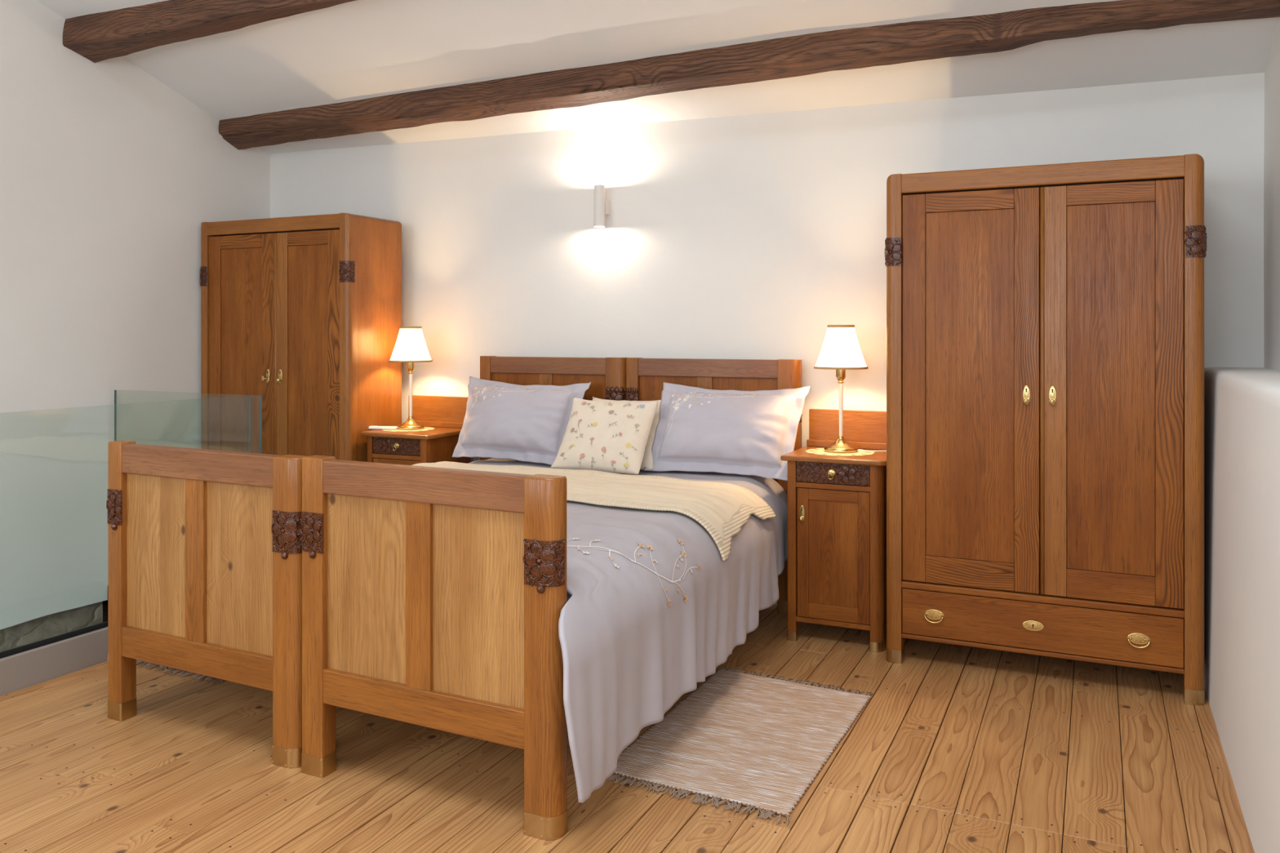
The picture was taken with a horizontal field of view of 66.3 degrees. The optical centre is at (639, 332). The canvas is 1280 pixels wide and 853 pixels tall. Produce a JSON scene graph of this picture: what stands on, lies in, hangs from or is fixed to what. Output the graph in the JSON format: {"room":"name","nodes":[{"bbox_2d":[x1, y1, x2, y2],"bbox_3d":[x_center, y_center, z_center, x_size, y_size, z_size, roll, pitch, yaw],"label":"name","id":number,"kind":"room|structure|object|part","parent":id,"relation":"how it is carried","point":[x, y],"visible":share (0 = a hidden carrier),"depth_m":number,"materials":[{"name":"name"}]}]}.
{"room":"bedroom","nodes":[
{"label":"bedroom","id":0,"kind":"room"},
{"bbox_2d":[0,0,270,652],"bbox_3d":[-3.715,0.117,3.442,0.241,7.227,6.700,0,0,25],"label":"wall","id":1,"kind":"structure","parent":0,"point":[110,176],"depth_m":5.05,"materials":[{"name":"white paint"}]},
{"bbox_2d":[102,600,107,622],"bbox_3d":[-2.334,1.631,4.982,1.130,0.599,0.060,0,0,25],"label":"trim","id":2,"kind":"structure","parent":1,"relation":"attached to","point":[105,604],"depth_m":5.18,"materials":[{"name":"black"}]},
{"bbox_2d":[0,600,1254,852],"bbox_3d":[-1.210,1.455,2.230,5.493,0.250,6.420,0,0,25],"label":"floor","id":3,"kind":"structure","parent":0,"point":[953,748],"depth_m":2.93,"materials":[{"name":"brown wood"}]},
{"bbox_2d":[0,626,107,696],"bbox_3d":[-2.961,1.416,2.373,0.087,0.428,5.200,0,0,25],"label":"baseboard","id":4,"kind":"structure","parent":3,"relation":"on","point":[37,665],"depth_m":3.77,"materials":[{"name":"beige"}]},
{"bbox_2d":[0,390,262,658],"bbox_3d":[-3.405,0.814,2.595,1.035,1.032,5.227,0,0,25],"label":"glass balustrade","id":5,"kind":"object","parent":3,"relation":"on","point":[10,652],"visible":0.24,"depth_m":3.93,"materials":[{"name":"teal"}]},
{"bbox_3d":[-2.737,0.779,2.862,0.010,0.962,4.075,0,0,25],"label":"glass pane","id":6,"kind":"part","parent":5,"relation":"part of","materials":[{"name":"teal"}]},
{"bbox_3d":[-2.304,0.816,4.958,1.035,1.028,0.012,0,0,25],"label":"glass pane","id":7,"kind":"part","parent":5,"relation":"part of","materials":[{"name":"teal"}]},
{"bbox_2d":[136,659,222,683],"bbox_3d":[-1.650,1.324,4.331,0.637,0.013,1.109,0,0,25],"label":"rag rug","id":8,"kind":"object","parent":3,"relation":"on","point":[151,665],"visible":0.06,"depth_m":3.83,"materials":[{"name":"beige fabric"}]},
{"bbox_2d":[199,213,401,462],"bbox_3d":[-1.961,0.345,5.630,1.130,1.970,0.455,0,0,25],"label":"wardrobe","id":9,"kind":"object","parent":3,"relation":"on","point":[303,314],"visible":0.81,"depth_m":5.42,"materials":[{"name":"brown wood"}]},
{"bbox_3d":[-2.511,0.345,5.691,0.064,1.970,0.070,0,0,25],"label":"corner post","id":10,"kind":"part","parent":9,"relation":"part of","materials":[{"name":"brown wood"}]},
{"bbox_3d":[-2.254,-0.517,5.565,0.324,0.075,0.036,0,0,25],"label":"rail","id":11,"kind":"part","parent":9,"relation":"part of","materials":[{"name":"brown wood"}]},
{"bbox_3d":[-2.253,0.204,5.567,0.322,1.366,0.028,0,0,25],"label":"door","id":12,"kind":"part","parent":9,"relation":"part of","materials":[{"name":"brown wood"}]},
{"bbox_3d":[-2.085,0.239,5.457,0.043,0.079,0.018,0,0,-17],"label":"handle","id":13,"kind":"part","parent":9,"relation":"part of","materials":[{"name":"gold metal"}]},
{"bbox_3d":[-2.040,-0.601,5.462,0.992,0.077,0.047,0,0,25],"label":"rail","id":14,"kind":"part","parent":9,"relation":"part of","materials":[{"name":"brown wood"}]},
{"bbox_3d":[-1.996,0.239,5.410,0.026,0.079,0.027,0,0,25],"label":"handle","id":15,"kind":"part","parent":9,"relation":"part of","materials":[{"name":"gold metal"}]},
{"bbox_3d":[-1.807,-0.517,5.357,0.289,0.075,0.036,0,0,25],"label":"rail","id":16,"kind":"part","parent":9,"relation":"part of","materials":[{"name":"brown wood"}]},
{"bbox_3d":[-1.806,0.204,5.359,0.288,1.366,0.028,0,0,25],"label":"door","id":17,"kind":"part","parent":9,"relation":"part of","materials":[{"name":"brown wood"}]},
{"bbox_3d":[-1.561,0.345,5.248,0.064,1.970,0.070,0,0,25],"label":"corner post","id":18,"kind":"part","parent":9,"relation":"part of","materials":[{"name":"brown wood"}]},
{"bbox_3d":[-1.455,0.300,5.440,0.030,1.880,0.372,0,0,25],"label":"panel","id":19,"kind":"part","parent":9,"relation":"part of","materials":[{"name":"brown wood"}]},
{"bbox_2d":[106,355,626,768],"bbox_3d":[-0.956,0.729,4.205,0.919,1.203,2.332,0,0,25],"label":"bed","id":20,"kind":"object","parent":3,"relation":"on","point":[205,553],"visible":0.59,"depth_m":3.19,"materials":[{"name":"brown wood"}]},
{"bbox_3d":[-1.796,0.853,3.397,0.073,0.954,0.064,0,0,25],"label":"leg","id":21,"kind":"part","parent":20,"relation":"part of","materials":[{"name":"brown wood"}]},
{"bbox_3d":[-1.626,0.745,3.307,0.319,0.535,0.011,0,0,27],"label":"footboard panel","id":22,"kind":"part","parent":20,"relation":"part of","materials":[{"name":"brown wood"}]},
{"bbox_3d":[-1.446,1.058,3.209,0.732,0.101,0.040,0,0,27],"label":"footboard rail","id":23,"kind":"part","parent":20,"relation":"part of","materials":[{"name":"brown wood"}]},
{"bbox_3d":[-1.444,0.431,3.212,0.732,0.097,0.046,0,0,27],"label":"footboard rail","id":24,"kind":"part","parent":20,"relation":"part of","materials":[{"name":"brown wood"}]},
{"bbox_3d":[-1.266,0.745,3.122,0.329,0.535,0.011,0,0,27],"label":"footboard panel","id":25,"kind":"part","parent":20,"relation":"part of","materials":[{"name":"brown wood"}]},
{"bbox_3d":[-1.075,0.856,3.031,0.100,0.948,0.070,0,0,25],"label":"leg","id":26,"kind":"part","parent":20,"relation":"part of","materials":[{"name":"brown wood"}]},
{"bbox_3d":[-0.838,0.729,5.389,0.068,1.203,0.062,0,0,25],"label":"leg","id":27,"kind":"part","parent":20,"relation":"part of","materials":[{"name":"brown wood"}]},
{"bbox_3d":[-0.670,0.525,5.308,0.310,0.619,0.012,0,0,25],"label":"headboard panel","id":28,"kind":"part","parent":20,"relation":"part of","materials":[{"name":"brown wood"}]},
{"bbox_3d":[-0.488,0.173,5.221,0.715,0.089,0.040,0,0,25],"label":"headboard rail","id":29,"kind":"part","parent":20,"relation":"part of","materials":[{"name":"brown wood"}]},
{"bbox_3d":[-0.314,0.525,5.142,0.330,0.619,0.012,0,0,25],"label":"headboard panel","id":30,"kind":"part","parent":20,"relation":"part of","materials":[{"name":"brown wood"}]},
{"bbox_3d":[-0.118,0.729,5.056,0.105,1.203,0.066,0,0,25],"label":"leg","id":31,"kind":"part","parent":20,"relation":"part of","materials":[{"name":"brown wood"}]},
{"bbox_2d":[360,395,470,465],"bbox_3d":[-1.212,0.843,5.338,0.456,0.974,0.427,0,0,25],"label":"nightstand","id":32,"kind":"object","parent":3,"relation":"on","point":[445,414],"visible":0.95,"depth_m":5.23,"materials":[{"name":"brown wood"}]},
{"bbox_3d":[-1.446,0.941,5.263,0.052,0.779,0.050,0,0,25],"label":"leg","id":33,"kind":"part","parent":32,"relation":"part of","materials":[{"name":"brown wood"}]},
{"bbox_3d":[-1.288,0.601,5.155,0.034,0.042,0.025,0,0,25],"label":"ring pull","id":34,"kind":"part","parent":32,"relation":"part of","materials":[{"name":"gold metal"}]},
{"bbox_3d":[-1.281,0.655,5.178,0.322,0.022,0.026,0,0,25],"label":"rail","id":35,"kind":"part","parent":32,"relation":"part of","materials":[{"name":"brown wood"}]},
{"bbox_3d":[-1.282,0.693,5.179,0.214,0.047,0.020,0,0,25],"label":"rail","id":36,"kind":"part","parent":32,"relation":"part of","materials":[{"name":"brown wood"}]},
{"bbox_2d":[381,426,434,431],"bbox_3d":[-1.273,0.529,5.387,0.282,0.001,0.287,0,0,25],"label":"lace doily","id":37,"kind":"object","parent":32,"relation":"on","point":[425,428],"visible":0.54,"depth_m":5.34,"materials":[{"name":"beige fabric"}]},
{"bbox_2d":[368,426,397,429],"bbox_3d":[-1.419,0.519,5.364,0.180,0.018,0.038,0,0,3],"label":"remote control","id":38,"kind":"object","parent":37,"relation":"on","point":[370,427],"visible":0.9,"depth_m":5.34,"materials":[{"name":"white plastic"}]},
{"bbox_2d":[388,326,432,430],"bbox_3d":[-1.264,0.246,5.417,0.231,0.564,0.255,0,0,4],"label":"table lamp","id":39,"kind":"object","parent":37,"relation":"on","point":[411,348],"visible":1,"depth_m":5.35,"materials":[{"name":"white fabric"}]},
{"bbox_3d":[-1.265,0.342,5.405,0.019,0.238,0.019,0,0,25],"label":"stem","id":40,"kind":"part","parent":39,"relation":"part of","materials":[{"name":"beige paint"}]},
{"bbox_2d":[406,362,414,373],"bbox_3d":[-1.265,0.190,5.405,0.043,0.072,0.043,0,0,25],"label":"socket","id":41,"kind":"object","parent":39,"relation":"attached to","point":[410,366],"depth_m":5.39,"materials":[{"name":"gold metal"}]},
{"bbox_3d":[-1.265,0.062,5.405,0.234,0.193,0.234,0,0,25],"label":"lamp shade","id":42,"kind":"part","parent":39,"relation":"part of","materials":[{"name":"beige fabric"}]},
{"bbox_3d":[-1.265,0.154,5.405,0.239,0.010,0.239,0,0,25],"label":"shade trim","id":43,"kind":"part","parent":39,"relation":"part of","materials":[{"name":"brown"}]},
{"bbox_3d":[-1.265,-0.029,5.405,0.120,0.012,0.120,0,0,25],"label":"shade trim","id":44,"kind":"part","parent":39,"relation":"part of","materials":[{"name":"brown metal"}]},
{"bbox_3d":[-1.119,0.941,5.106,0.038,0.779,0.040,0,0,25],"label":"leg","id":45,"kind":"part","parent":32,"relation":"part of","materials":[{"name":"brown wood"}]},
{"bbox_3d":[-1.033,0.895,5.273,0.016,0.689,0.344,0,0,25],"label":"panel","id":46,"kind":"part","parent":32,"relation":"part of","materials":[{"name":"brown wood"}]},
{"bbox_3d":[-0.966,0.941,5.434,0.035,0.779,0.036,0,0,25],"label":"leg","id":47,"kind":"part","parent":32,"relation":"part of","materials":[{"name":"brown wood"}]},
{"bbox_2d":[300,357,802,840],"bbox_3d":[-0.133,0.729,3.801,0.922,1.203,2.363,0,0,25],"label":"bed","id":48,"kind":"object","parent":3,"relation":"on","point":[433,597],"visible":0.54,"depth_m":2.76,"materials":[{"name":"brown wood"}]},
{"bbox_3d":[-0.975,0.853,2.974,0.086,0.954,0.065,0,0,25],"label":"leg","id":49,"kind":"part","parent":48,"relation":"part of","materials":[{"name":"brown wood"}]},
{"bbox_3d":[-0.799,0.745,2.881,0.317,0.535,0.011,0,0,27],"label":"footboard panel","id":50,"kind":"part","parent":48,"relation":"part of","materials":[{"name":"brown wood"}]},
{"bbox_3d":[-0.619,1.058,2.784,0.729,0.101,0.040,0,0,27],"label":"footboard rail","id":51,"kind":"part","parent":48,"relation":"part of","materials":[{"name":"brown wood"}]},
{"bbox_3d":[-0.618,0.431,2.787,0.729,0.097,0.046,0,0,27],"label":"footboard rail","id":52,"kind":"part","parent":48,"relation":"part of","materials":[{"name":"brown wood"}]},
{"bbox_3d":[-0.440,0.745,2.698,0.327,0.535,0.011,0,0,27],"label":"footboard panel","id":53,"kind":"part","parent":48,"relation":"part of","materials":[{"name":"brown wood"}]},
{"bbox_3d":[-0.250,0.856,2.608,0.100,0.948,0.070,0,0,25],"label":"leg","id":54,"kind":"part","parent":48,"relation":"part of","materials":[{"name":"brown wood"}]},
{"bbox_3d":[-0.130,0.865,3.822,0.800,0.270,2.161,0,0,25],"label":"mattress","id":55,"kind":"part","parent":48,"relation":"part of","materials":[{"name":"grey fabric"}]},
{"bbox_2d":[468,457,787,803],"bbox_3d":[-0.598,0.915,3.900,2.060,0.543,2.320,0,0,25],"label":"duvet","id":56,"kind":"object","parent":48,"relation":"on","point":[654,607],"visible":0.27,"depth_m":3.05,"materials":[{"name":"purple fabric"}]},
{"bbox_2d":[452,376,591,465],"bbox_3d":[-0.637,0.448,5.069,0.764,0.423,0.283,0,0,25],"label":"pillow","id":57,"kind":"object","parent":56,"relation":"on","point":[502,420],"visible":0.96,"depth_m":4.98,"materials":[{"name":"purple fabric"}]},
{"bbox_2d":[413,461,776,561],"bbox_3d":[-0.437,0.722,4.228,2.007,0.193,0.828,0,0,25],"label":"knitted blanket","id":58,"kind":"object","parent":56,"relation":"on","point":[722,508],"visible":0.52,"depth_m":3.95,"materials":[{"name":"beige fabric"}]},
{"bbox_2d":[551,396,657,474],"bbox_3d":[-0.164,0.485,4.678,0.467,0.334,0.265,0,0,25],"label":"cushion","id":59,"kind":"object","parent":56,"relation":"on","point":[610,437],"visible":0.99,"depth_m":4.62,"materials":[{"name":"beige fabric"}]},
{"bbox_2d":[592,396,661,470],"bbox_3d":[-0.087,0.488,4.800,0.437,0.338,0.262,0,0,25],"label":"cushion","id":60,"kind":"object","parent":56,"relation":"on","point":[647,460],"visible":0.12,"depth_m":4.71,"materials":[{"name":"beige fabric"}]},
{"bbox_2d":[642,382,810,480],"bbox_3d":[0.404,0.448,4.579,0.740,0.412,0.290,0,0,25],"label":"pillow","id":61,"kind":"object","parent":56,"relation":"on","point":[699,429],"visible":1,"depth_m":4.50,"materials":[{"name":"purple fabric"}]},
{"bbox_3d":[-0.029,0.729,5.013,0.068,1.203,0.062,0,0,25],"label":"leg","id":62,"kind":"part","parent":48,"relation":"part of","materials":[{"name":"brown wood"}]},
{"bbox_3d":[0.144,0.525,4.929,0.322,0.619,0.012,0,0,25],"label":"headboard panel","id":63,"kind":"part","parent":48,"relation":"part of","materials":[{"name":"brown wood"}]},
{"bbox_3d":[0.332,0.173,4.839,0.741,0.089,0.040,0,0,25],"label":"headboard rail","id":64,"kind":"part","parent":48,"relation":"part of","materials":[{"name":"brown wood"}]},
{"bbox_3d":[0.512,0.525,4.757,0.342,0.619,0.012,0,0,25],"label":"headboard panel","id":65,"kind":"part","parent":48,"relation":"part of","materials":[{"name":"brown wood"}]},
{"bbox_3d":[0.715,0.729,4.668,0.105,1.203,0.066,0,0,25],"label":"leg","id":66,"kind":"part","parent":48,"relation":"part of","materials":[{"name":"brown wood"}]},
{"bbox_2d":[607,666,872,824],"bbox_3d":[0.365,1.324,3.265,0.664,0.011,1.121,0,0,25],"label":"rag rug","id":67,"kind":"object","parent":3,"relation":"on","point":[739,738],"visible":0.98,"depth_m":3.16,"materials":[{"name":"beige fabric"}]},
{"bbox_2d":[780,408,886,652],"bbox_3d":[0.901,0.843,4.328,0.456,0.974,0.427,0,0,25],"label":"nightstand","id":68,"kind":"object","parent":3,"relation":"on","point":[837,504],"visible":0.98,"depth_m":4.17,"materials":[{"name":"brown wood"}]},
{"bbox_3d":[0.662,0.941,4.250,0.038,0.779,0.040,0,0,25],"label":"leg","id":69,"kind":"part","parent":68,"relation":"part of","materials":[{"name":"brown wood"}]},
{"bbox_3d":[0.693,0.778,4.208,0.024,0.074,0.027,0,0,25],"label":"handle","id":70,"kind":"part","parent":68,"relation":"part of","materials":[{"name":"gold metal"}]},
{"bbox_3d":[0.809,0.601,4.152,0.034,0.042,0.025,0,0,25],"label":"ring pull","id":71,"kind":"part","parent":68,"relation":"part of","materials":[{"name":"gold metal"}]},
{"bbox_3d":[0.823,1.236,4.173,0.322,0.021,0.024,0,0,25],"label":"rail","id":72,"kind":"part","parent":68,"relation":"part of","materials":[{"name":"brown wood"}]},
{"bbox_3d":[0.823,0.655,4.172,0.322,0.022,0.026,0,0,25],"label":"rail","id":73,"kind":"part","parent":68,"relation":"part of","materials":[{"name":"brown wood"}]},
{"bbox_3d":[0.824,1.192,4.173,0.214,0.062,0.020,0,0,25],"label":"rail","id":74,"kind":"part","parent":68,"relation":"part of","materials":[{"name":"brown wood"}]},
{"bbox_3d":[0.823,0.598,4.175,0.313,0.089,0.020,0,0,25],"label":"drawer","id":75,"kind":"part","parent":68,"relation":"part of","materials":[{"name":"brown wood"}]},
{"bbox_3d":[0.825,0.941,4.174,0.222,0.464,0.009,0,0,25],"label":"door","id":76,"kind":"part","parent":68,"relation":"part of","materials":[{"name":"brown wood"}]},
{"bbox_3d":[0.824,0.693,4.173,0.214,0.047,0.020,0,0,25],"label":"rail","id":77,"kind":"part","parent":68,"relation":"part of","materials":[{"name":"brown wood"}]},
{"bbox_2d":[805,448,875,456],"bbox_3d":[0.889,0.529,4.357,0.298,0.001,0.303,0,0,25],"label":"lace doily","id":78,"kind":"object","parent":68,"relation":"on","point":[820,451],"visible":0.62,"depth_m":4.30,"materials":[{"name":"beige fabric"}]},
{"bbox_2d":[813,324,886,453],"bbox_3d":[0.962,0.265,4.345,0.373,0.601,0.231,0,0,25],"label":"table lamp","id":79,"kind":"object","parent":78,"relation":"on","point":[841,351],"visible":0.99,"depth_m":4.32,"materials":[{"name":"white fabric"}]},
{"bbox_2d":[835,369,845,383],"bbox_3d":[0.897,0.190,4.375,0.043,0.072,0.043,0,0,25],"label":"socket","id":80,"kind":"object","parent":79,"relation":"attached to","point":[840,374],"depth_m":4.36,"materials":[{"name":"gold metal"}]},
{"bbox_3d":[0.897,-0.029,4.375,0.116,0.012,0.116,0,0,25],"label":"shade trim","id":81,"kind":"part","parent":79,"relation":"part of","materials":[{"name":"brown metal"}]},
{"bbox_3d":[0.897,0.154,4.375,0.231,0.010,0.231,0,0,25],"label":"shade trim","id":82,"kind":"part","parent":79,"relation":"part of","materials":[{"name":"brown"}]},
{"bbox_3d":[0.897,0.342,4.375,0.019,0.238,0.019,0,0,25],"label":"stem","id":83,"kind":"part","parent":79,"relation":"part of","materials":[{"name":"beige paint"}]},
{"bbox_3d":[0.897,0.062,4.375,0.226,0.193,0.226,0,0,25],"label":"lamp shade","id":84,"kind":"part","parent":79,"relation":"part of","materials":[{"name":"beige fabric"}]},
{"bbox_3d":[1.062,0.543,4.346,0.216,0.044,0.014,0,0,-1],"label":"cord","id":85,"kind":"part","parent":79,"relation":"part of","materials":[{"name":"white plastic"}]},
{"bbox_3d":[0.994,0.941,4.101,0.052,0.779,0.050,0,0,25],"label":"leg","id":86,"kind":"part","parent":68,"relation":"part of","materials":[{"name":"brown wood"}]},
{"bbox_3d":[1.086,0.895,4.266,0.016,0.689,0.334,0,0,25],"label":"panel","id":87,"kind":"part","parent":68,"relation":"part of","materials":[{"name":"brown wood"}]},
{"bbox_2d":[884,153,1207,705],"bbox_3d":[1.608,0.345,3.953,1.143,1.970,0.535,0,0,25],"label":"wardrobe","id":88,"kind":"object","parent":3,"relation":"on","point":[1045,323],"visible":1,"depth_m":3.72,"materials":[{"name":"brown wood"}]},
{"bbox_3d":[1.035,0.345,3.980,0.064,1.970,0.070,0,0,25],"label":"corner post","id":89,"kind":"part","parent":88,"relation":"part of","materials":[{"name":"brown wood"}]},
{"bbox_3d":[1.164,1.124,3.881,0.078,0.052,0.017,0,0,25],"label":"drawer pull","id":90,"kind":"part","parent":88,"relation":"part of","materials":[{"name":"gold metal"}]},
{"bbox_3d":[1.297,0.204,3.855,0.329,1.366,0.028,0,0,25],"label":"door","id":91,"kind":"part","parent":88,"relation":"part of","materials":[{"name":"brown wood"}]},
{"bbox_3d":[1.296,0.942,3.853,0.330,0.106,0.036,0,0,25],"label":"rail","id":92,"kind":"part","parent":88,"relation":"part of","materials":[{"name":"brown wood"}]},
{"bbox_3d":[1.296,-0.517,3.853,0.330,0.075,0.036,0,0,25],"label":"rail","id":93,"kind":"part","parent":88,"relation":"part of","materials":[{"name":"brown wood"}]},
{"bbox_3d":[1.473,0.239,3.736,0.026,0.079,0.027,0,0,25],"label":"handle","id":94,"kind":"part","parent":88,"relation":"part of","materials":[{"name":"gold metal"}]},
{"bbox_3d":[1.497,1.117,3.732,0.080,0.040,0.006,0,0,25],"label":"keyhole plate","id":95,"kind":"part","parent":88,"relation":"part of","materials":[{"name":"gold metal"}]},
{"bbox_3d":[1.513,-0.601,3.748,1.005,0.077,0.047,0,0,25],"label":"rail","id":96,"kind":"part","parent":88,"relation":"part of","materials":[{"name":"brown wood"}]},
{"bbox_3d":[1.513,1.013,3.749,1.001,0.026,0.046,0,0,25],"label":"rail","id":97,"kind":"part","parent":88,"relation":"part of","materials":[{"name":"brown wood"}]},
{"bbox_3d":[1.510,1.118,3.742,0.993,0.178,0.022,0,0,25],"label":"drawer","id":98,"kind":"part","parent":88,"relation":"part of","materials":[{"name":"brown wood"}]},
{"bbox_3d":[1.513,1.218,3.749,1.001,0.017,0.046,0,0,25],"label":"rail","id":99,"kind":"part","parent":88,"relation":"part of","materials":[{"name":"brown wood"}]},
{"bbox_3d":[1.556,0.239,3.697,0.026,0.079,0.027,0,0,25],"label":"handle","id":100,"kind":"part","parent":88,"relation":"part of","materials":[{"name":"gold metal"}]},
{"bbox_3d":[1.749,0.204,3.644,0.294,1.366,0.028,0,0,25],"label":"door","id":101,"kind":"part","parent":88,"relation":"part of","materials":[{"name":"brown wood"}]},
{"bbox_3d":[1.748,0.942,3.643,0.295,0.106,0.036,0,0,25],"label":"rail","id":102,"kind":"part","parent":88,"relation":"part of","materials":[{"name":"brown wood"}]},
{"bbox_3d":[1.748,-0.517,3.643,0.295,0.075,0.036,0,0,25],"label":"rail","id":103,"kind":"part","parent":88,"relation":"part of","materials":[{"name":"brown wood"}]},
{"bbox_3d":[1.821,1.124,3.575,0.078,0.052,0.017,0,0,25],"label":"drawer pull","id":104,"kind":"part","parent":88,"relation":"part of","materials":[{"name":"gold metal"}]},
{"bbox_3d":[1.997,0.345,3.532,0.064,1.970,0.070,0,0,25],"label":"corner post","id":105,"kind":"part","parent":88,"relation":"part of","materials":[{"name":"brown wood"}]},
{"bbox_2d":[37,0,1279,153],"bbox_3d":[-1.254,-2.229,2.195,5.943,2.578,6.920,0,0,25],"label":"ceiling","id":106,"kind":"structure","parent":0,"point":[357,50],"depth_m":4.49,"materials":[{"name":"white paint"}]},
{"bbox_2d":[62,0,355,62],"bbox_3d":[-0.455,-1.516,3.906,5.445,0.219,0.222,0,0,25],"label":"ceiling beam","id":107,"kind":"structure","parent":106,"relation":"attached to","point":[98,37],"depth_m":4.67,"materials":[{"name":"brown wood"}]},
{"bbox_2d":[218,0,1279,149],"bbox_3d":[-0.096,-1.213,4.678,5.451,0.202,0.257,0,0,26],"label":"ceiling beam","id":108,"kind":"structure","parent":106,"relation":"attached to","point":[852,48],"depth_m":4.31,"materials":[{"name":"brown wood"}]},
{"bbox_2d":[270,72,1264,604],"bbox_3d":[0.081,0.080,5.059,5.943,2.900,0.008,0,0,25],"label":"wall","id":109,"kind":"structure","parent":0,"point":[740,237],"depth_m":4.89,"materials":[{"name":"white paint"}]},
{"bbox_2d":[594,184,610,227],"bbox_3d":[-0.201,-0.662,5.137,0.058,0.216,0.110,0,0,25],"label":"wall sconce","id":110,"kind":"object","parent":109,"relation":"attached to","point":[602,206],"visible":1,"depth_m":5.09,"materials":[{"name":"white metal"}]},
{"bbox_2d":[1204,366,1279,852],"bbox_3d":[1.102,0.735,1.163,0.287,1.191,6.240,0,0,25],"label":"wall","id":111,"kind":"structure","parent":0,"point":[1242,405],"depth_m":2.74,"materials":[{"name":"white paint"}]},
{"bbox_2d":[1263,17,1279,370],"bbox_3d":[1.206,-1.020,1.148,0.008,4.900,6.700,0,0,25],"label":"wall","id":112,"kind":"structure","parent":0,"point":[1272,73],"depth_m":3.75,"materials":[{"name":"white paint"}]}
]}

